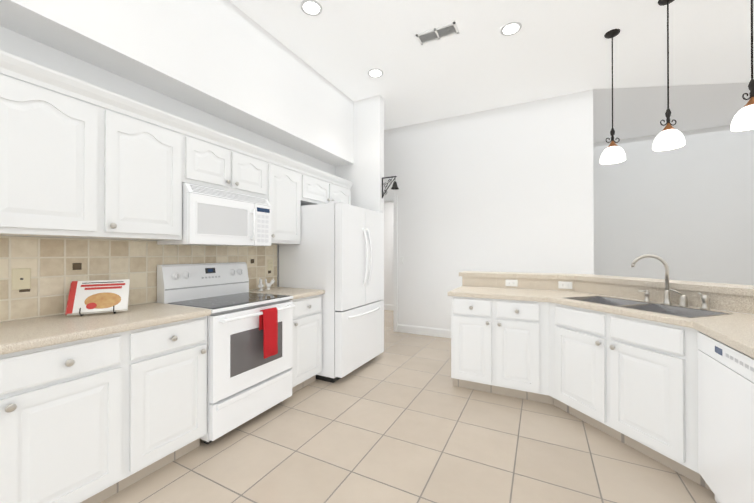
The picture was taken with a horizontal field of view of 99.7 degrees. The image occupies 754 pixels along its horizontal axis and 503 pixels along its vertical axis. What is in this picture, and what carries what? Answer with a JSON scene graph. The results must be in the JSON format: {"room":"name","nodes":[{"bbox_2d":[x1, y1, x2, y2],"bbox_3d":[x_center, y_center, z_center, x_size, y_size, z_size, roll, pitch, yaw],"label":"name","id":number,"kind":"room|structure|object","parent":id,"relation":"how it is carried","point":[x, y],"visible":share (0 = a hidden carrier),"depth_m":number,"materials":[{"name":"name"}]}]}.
{"room":"kitchen","nodes":[
{"label":"kitchen","id":0,"kind":"room"},
{"bbox_2d":[0,26,334,318],"bbox_3d":[-2.208,-0.380,1.439,0.120,3.350,7.100,0,0,27],"label":"wall","id":1,"kind":"structure","parent":0,"point":[23,47],"depth_m":2.25,"materials":[{"name":"paint"}]},
{"bbox_2d":[0,62,107,238],"bbox_3d":[-1.819,-0.470,1.671,0.349,0.772,0.468,0,0,27],"label":"upper cabinet","id":2,"kind":"object","parent":1,"relation":"attached to","point":[80,158],"depth_m":1.62,"materials":[{"name":"white wood"}]},
{"bbox_2d":[0,236,276,321],"bbox_3d":[-1.793,0.148,2.090,0.014,0.456,3.082,0,0,27],"label":"backsplash","id":3,"kind":"structure","parent":1,"relation":"attached to","point":[57,266],"depth_m":2.02,"materials":[{"name":"tile"}]},
{"bbox_2d":[12,268,30,289],"bbox_3d":[-1.959,0.151,1.753,0.008,0.116,0.072,0,0,27],"label":"outlet plate","id":4,"kind":"object","parent":3,"relation":"attached to","point":[21,278],"visible":1,"depth_m":1.75,"materials":[{"name":"beige plastic"}]},
{"bbox_2d":[268,259,272,270],"bbox_3d":[-1.127,0.143,3.366,0.008,0.116,0.072,0,0,27],"label":"outlet","id":5,"kind":"object","parent":3,"relation":"attached to","point":[270,265],"visible":1,"depth_m":3.36,"materials":[{"name":"beige plastic"}]},
{"bbox_2d":[92,98,187,240],"bbox_3d":[-1.605,-0.468,2.086,0.349,0.772,0.466,0,0,27],"label":"upper cabinet","id":6,"kind":"object","parent":1,"relation":"attached to","point":[148,154],"depth_m":2.00,"materials":[{"name":"white wood"}]},
{"bbox_2d":[188,126,271,201],"bbox_3d":[-1.324,-0.669,2.633,0.349,0.367,0.764,0,0,27],"label":"upper cabinet","id":7,"kind":"object","parent":1,"relation":"attached to","point":[215,163],"depth_m":2.52,"materials":[{"name":"white wood"}]},
{"bbox_2d":[157,183,270,245],"bbox_3d":[-1.272,-0.264,2.605,0.434,0.428,0.752,0,0,27],"label":"microwave","id":8,"kind":"object","parent":7,"relation":"attached to","point":[213,217],"visible":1,"depth_m":2.42,"materials":[{"name":"white"}]},
{"bbox_2d":[265,158,303,243],"bbox_3d":[-1.043,-0.464,3.178,0.349,0.772,0.464,0,0,27],"label":"upper cabinet","id":9,"kind":"object","parent":1,"relation":"attached to","point":[287,179],"depth_m":3.11,"materials":[{"name":"white wood"}]},
{"bbox_2d":[304,170,335,205],"bbox_3d":[-0.811,-0.692,3.630,0.349,0.312,0.549,0,0,27],"label":"upper cabinet","id":10,"kind":"object","parent":1,"relation":"attached to","point":[318,189],"depth_m":3.56,"materials":[{"name":"white wood"}]},
{"bbox_2d":[336,182,351,204],"bbox_3d":[-0.616,-0.690,4.007,0.349,0.312,0.548,0,0,27],"label":"upper cabinet","id":11,"kind":"object","parent":1,"relation":"attached to","point":[343,191],"depth_m":4.01,"materials":[{"name":"white wood"}]},
{"bbox_2d":[0,0,353,166],"bbox_3d":[-2.048,-1.631,1.295,0.300,0.850,6.980,0,0,27],"label":"wall","id":12,"kind":"structure","parent":0,"point":[228,60],"depth_m":2.46,"materials":[{"name":"paint"}]},
{"bbox_2d":[335,95,383,299],"bbox_3d":[-0.911,-0.366,4.697,2.200,3.350,0.120,0,0,27],"label":"wall","id":13,"kind":"structure","parent":0,"point":[364,173],"depth_m":4.23,"materials":[{"name":"paint"}]},
{"bbox_2d":[382,176,398,197],"bbox_3d":[0.173,-0.773,4.140,0.238,0.400,0.106,0,0,27],"label":"bracket","id":14,"kind":"object","parent":13,"relation":"attached to","point":[394,186],"visible":1,"depth_m":4.14,"materials":[{"name":"black metal"}]},
{"bbox_2d":[384,203,393,304],"bbox_3d":[1.415,-0.380,6.671,4.530,3.395,0.120,0,0,27],"label":"wall","id":15,"kind":"structure","parent":0,"point":[388,253],"depth_m":7.19,"materials":[{"name":"paint"}]},
{"bbox_2d":[384,304,393,309],"bbox_3d":[1.385,1.255,6.604,4.530,0.125,0.014,0,0,27],"label":"baseboard","id":16,"kind":"structure","parent":15,"relation":"attached to","point":[386,306],"depth_m":7.18,"materials":[{"name":"white"}]},
{"bbox_2d":[100,310,716,502],"bbox_3d":[1.342,1.346,1.639,9.240,0.100,10.960,0,0,27],"label":"floor","id":17,"kind":"structure","parent":0,"point":[401,418],"depth_m":2.04,"materials":[{"name":"tile"}]},
{"bbox_2d":[0,331,131,502],"bbox_3d":[-1.697,0.855,1.602,0.625,0.880,0.467,0,0,27],"label":"base cabinet","id":18,"kind":"object","parent":17,"relation":"on","point":[97,407],"depth_m":1.46,"materials":[{"name":"white wood"}]},
{"bbox_2d":[0,303,210,354],"bbox_3d":[-1.792,0.395,1.398,0.646,0.040,1.853,0,0,27],"label":"countertop","id":19,"kind":"structure","parent":18,"relation":"on","point":[16,336],"depth_m":1.66,"materials":[{"name":"beige stone"}]},
{"bbox_2d":[65,279,129,315],"bbox_3d":[-1.673,0.276,1.918,0.276,0.197,0.159,0,0,-33],"label":"cookbook","id":20,"kind":"object","parent":19,"relation":"on","point":[94,296],"visible":0.98,"depth_m":1.91,"materials":[{"name":"paper"},{"name":"black iron"}]},
{"bbox_2d":[132,315,208,483],"bbox_3d":[-1.484,0.857,2.017,0.625,0.880,0.466,0,0,27],"label":"base cabinet","id":21,"kind":"object","parent":17,"relation":"on","point":[169,362],"depth_m":1.86,"materials":[{"name":"white wood"}]},
{"bbox_2d":[157,262,294,443],"bbox_3d":[-1.152,0.700,2.539,0.700,1.200,0.760,0,0,27],"label":"range","id":22,"kind":"object","parent":17,"relation":"on","point":[246,381],"visible":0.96,"depth_m":2.37,"materials":[{"name":"white metal"}]},
{"bbox_2d":[259,307,277,358],"bbox_3d":[-0.825,0.615,2.429,0.061,0.358,0.140,0,0,27],"label":"hanging towel","id":23,"kind":"object","parent":22,"relation":"hanging from","point":[268,321],"visible":0.94,"depth_m":2.41,"materials":[{"name":"red fabric"}]},
{"bbox_2d":[289,295,321,393],"bbox_3d":[-0.921,0.862,3.110,0.625,0.880,0.465,0,0,27],"label":"base cabinet","id":24,"kind":"object","parent":17,"relation":"on","point":[307,313],"depth_m":2.96,"materials":[{"name":"white wood"}]},
{"bbox_2d":[249,287,323,298],"bbox_3d":[-0.911,0.402,3.107,0.646,0.040,0.465,0,0,27],"label":"countertop","id":25,"kind":"structure","parent":24,"relation":"on","point":[297,293],"depth_m":3.04,"materials":[{"name":"beige stone"}]},
{"bbox_2d":[258,279,263,290],"bbox_3d":[-1.140,0.321,3.116,0.097,0.120,0.069,0,0,27],"label":"rooster","id":26,"kind":"object","parent":25,"relation":"on","point":[260,285],"visible":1,"depth_m":3.09,"materials":[{"name":"white ceramic"}]},
{"bbox_2d":[265,279,274,289],"bbox_3d":[-1.081,0.326,3.196,0.094,0.110,0.058,0,0,27],"label":"rooster","id":27,"kind":"object","parent":25,"relation":"on","point":[268,285],"visible":1,"depth_m":3.19,"materials":[{"name":"white ceramic"}]},
{"bbox_2d":[279,200,383,382],"bbox_3d":[-0.462,0.403,3.668,0.878,1.802,0.932,0,0,27],"label":"fridge","id":28,"kind":"object","parent":17,"relation":"on","point":[336,254],"visible":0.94,"depth_m":3.26,"materials":[{"name":"white plastic"}]},
{"bbox_2d":[448,289,753,490],"bbox_3d":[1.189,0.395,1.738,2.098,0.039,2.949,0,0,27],"label":"base cabinet","id":29,"kind":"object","parent":17,"relation":"on","point":[625,366],"depth_m":2.23,"materials":[{"name":"white wood"}]},
{"bbox_2d":[565,296,731,317],"bbox_3d":[1.833,0.472,2.260,0.881,0.190,0.881,0,0,27],"label":"sink","id":30,"kind":"object","parent":29,"relation":"in","point":[575,306],"depth_m":2.23,"materials":[{"name":"silver metal"}]},
{"bbox_2d":[631,254,709,309],"bbox_3d":[2.048,0.199,2.259,0.377,0.356,0.283,0,0,27],"label":"faucet set","id":31,"kind":"object","parent":29,"relation":"on","point":[684,299],"visible":1,"depth_m":2.27,"materials":[{"name":"silver metal"}]},
{"bbox_2d":[697,331,753,502],"bbox_3d":[1.816,0.858,1.301,0.556,0.872,0.606,0,0,27],"label":"dishwasher","id":32,"kind":"object","parent":17,"relation":"on","point":[725,421],"visible":0.92,"depth_m":1.44,"materials":[{"name":"white metal"}]},
{"bbox_2d":[456,283,499,294],"bbox_3d":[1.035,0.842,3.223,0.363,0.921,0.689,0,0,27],"label":"countertop","id":33,"kind":"structure","parent":0,"point":[480,288],"depth_m":3.29,"materials":[{"name":"beige stone"}]},
{"bbox_2d":[384,89,593,329],"bbox_3d":[1.161,-0.388,4.867,3.570,3.395,0.120,0,0,27],"label":"wall","id":34,"kind":"structure","parent":0,"point":[506,189],"depth_m":4.56,"materials":[{"name":"paint"}]},
{"bbox_2d":[384,197,397,331],"bbox_3d":[-0.060,0.206,5.484,0.954,2.212,0.136,0,0,27],"label":"door frame","id":35,"kind":"structure","parent":34,"relation":"attached to","point":[394,200],"depth_m":5.22,"materials":[{"name":"white wood"}]},
{"bbox_2d":[398,324,450,337],"bbox_3d":[1.528,1.246,4.595,2.675,0.125,0.014,0,0,27],"label":"baseboard","id":36,"kind":"structure","parent":34,"relation":"attached to","point":[430,331],"depth_m":4.99,"materials":[{"name":"white wood"}]},
{"bbox_2d":[229,0,753,129],"bbox_3d":[1.124,-2.079,1.231,9.240,0.045,10.008,0,0,27],"label":"ceiling","id":37,"kind":"structure","parent":0,"point":[481,62],"depth_m":3.19,"materials":[{"name":"white paint"}]},
{"bbox_2d":[300,0,321,15],"bbox_3d":[-0.551,-2.045,2.674,0.184,0.008,0.184,0,0,27],"label":"recessed light","id":38,"kind":"object","parent":37,"relation":"in","point":[311,7],"visible":1,"depth_m":2.67,"materials":[{"name":"white glass"}]},
{"bbox_2d":[368,68,383,77],"bbox_3d":[-0.016,-2.041,3.647,0.184,0.008,0.184,0,0,27],"label":"recessed light","id":39,"kind":"object","parent":37,"relation":"in","point":[375,73],"visible":1,"depth_m":3.65,"materials":[{"name":"white"}]},
{"bbox_2d":[416,22,458,44],"bbox_3d":[0.566,-2.042,2.987,0.370,0.012,0.155,0,0,27],"label":"ceiling vent","id":40,"kind":"object","parent":37,"relation":"in","point":[438,33],"visible":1,"depth_m":2.98,"materials":[{"name":"white metal"}]},
{"bbox_2d":[500,22,521,35],"bbox_3d":[1.232,-2.044,2.925,0.184,0.008,0.184,0,0,27],"label":"recessed light","id":41,"kind":"object","parent":37,"relation":"in","point":[510,28],"visible":1,"depth_m":2.92,"materials":[{"name":"white glass"}]},
{"bbox_2d":[600,29,625,163],"bbox_3d":[2.207,-1.446,2.983,0.197,1.204,0.197,0,0,27],"label":"pendant light","id":42,"kind":"object","parent":37,"relation":"hanging from","point":[613,152],"visible":1,"depth_m":2.97,"materials":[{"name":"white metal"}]},
{"bbox_2d":[652,0,684,150],"bbox_3d":[2.359,-1.448,2.578,0.197,1.204,0.197,0,0,27],"label":"pendant light","id":43,"kind":"object","parent":37,"relation":"hanging from","point":[669,136],"visible":1,"depth_m":2.57,"materials":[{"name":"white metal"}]},
{"bbox_2d":[731,0,753,130],"bbox_3d":[2.531,-1.450,2.147,0.197,1.204,0.197,0,0,27],"label":"pendant light","id":44,"kind":"object","parent":37,"relation":"hanging from","point":[743,119],"visible":1,"depth_m":2.14,"materials":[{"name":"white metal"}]},
{"bbox_2d":[496,287,539,294],"bbox_3d":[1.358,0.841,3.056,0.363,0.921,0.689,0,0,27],"label":"countertop","id":45,"kind":"structure","parent":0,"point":[503,290],"depth_m":3.04,"materials":[{"name":"white stone"}]},
{"bbox_2d":[593,82,749,142],"bbox_3d":[3.219,-2.134,5.299,9.240,0.100,2.760,0,0,27],"label":"wall","id":46,"kind":"structure","parent":0,"point":[639,111],"depth_m":4.61,"materials":[{"name":"grey paint"}]},
{"bbox_2d":[593,125,753,284],"bbox_3d":[5.782,-0.386,5.321,4.470,3.395,0.120,0,0,27],"label":"wall","id":47,"kind":"structure","parent":0,"point":[685,212],"depth_m":5.52,"materials":[{"name":"grey paint"}]}
]}

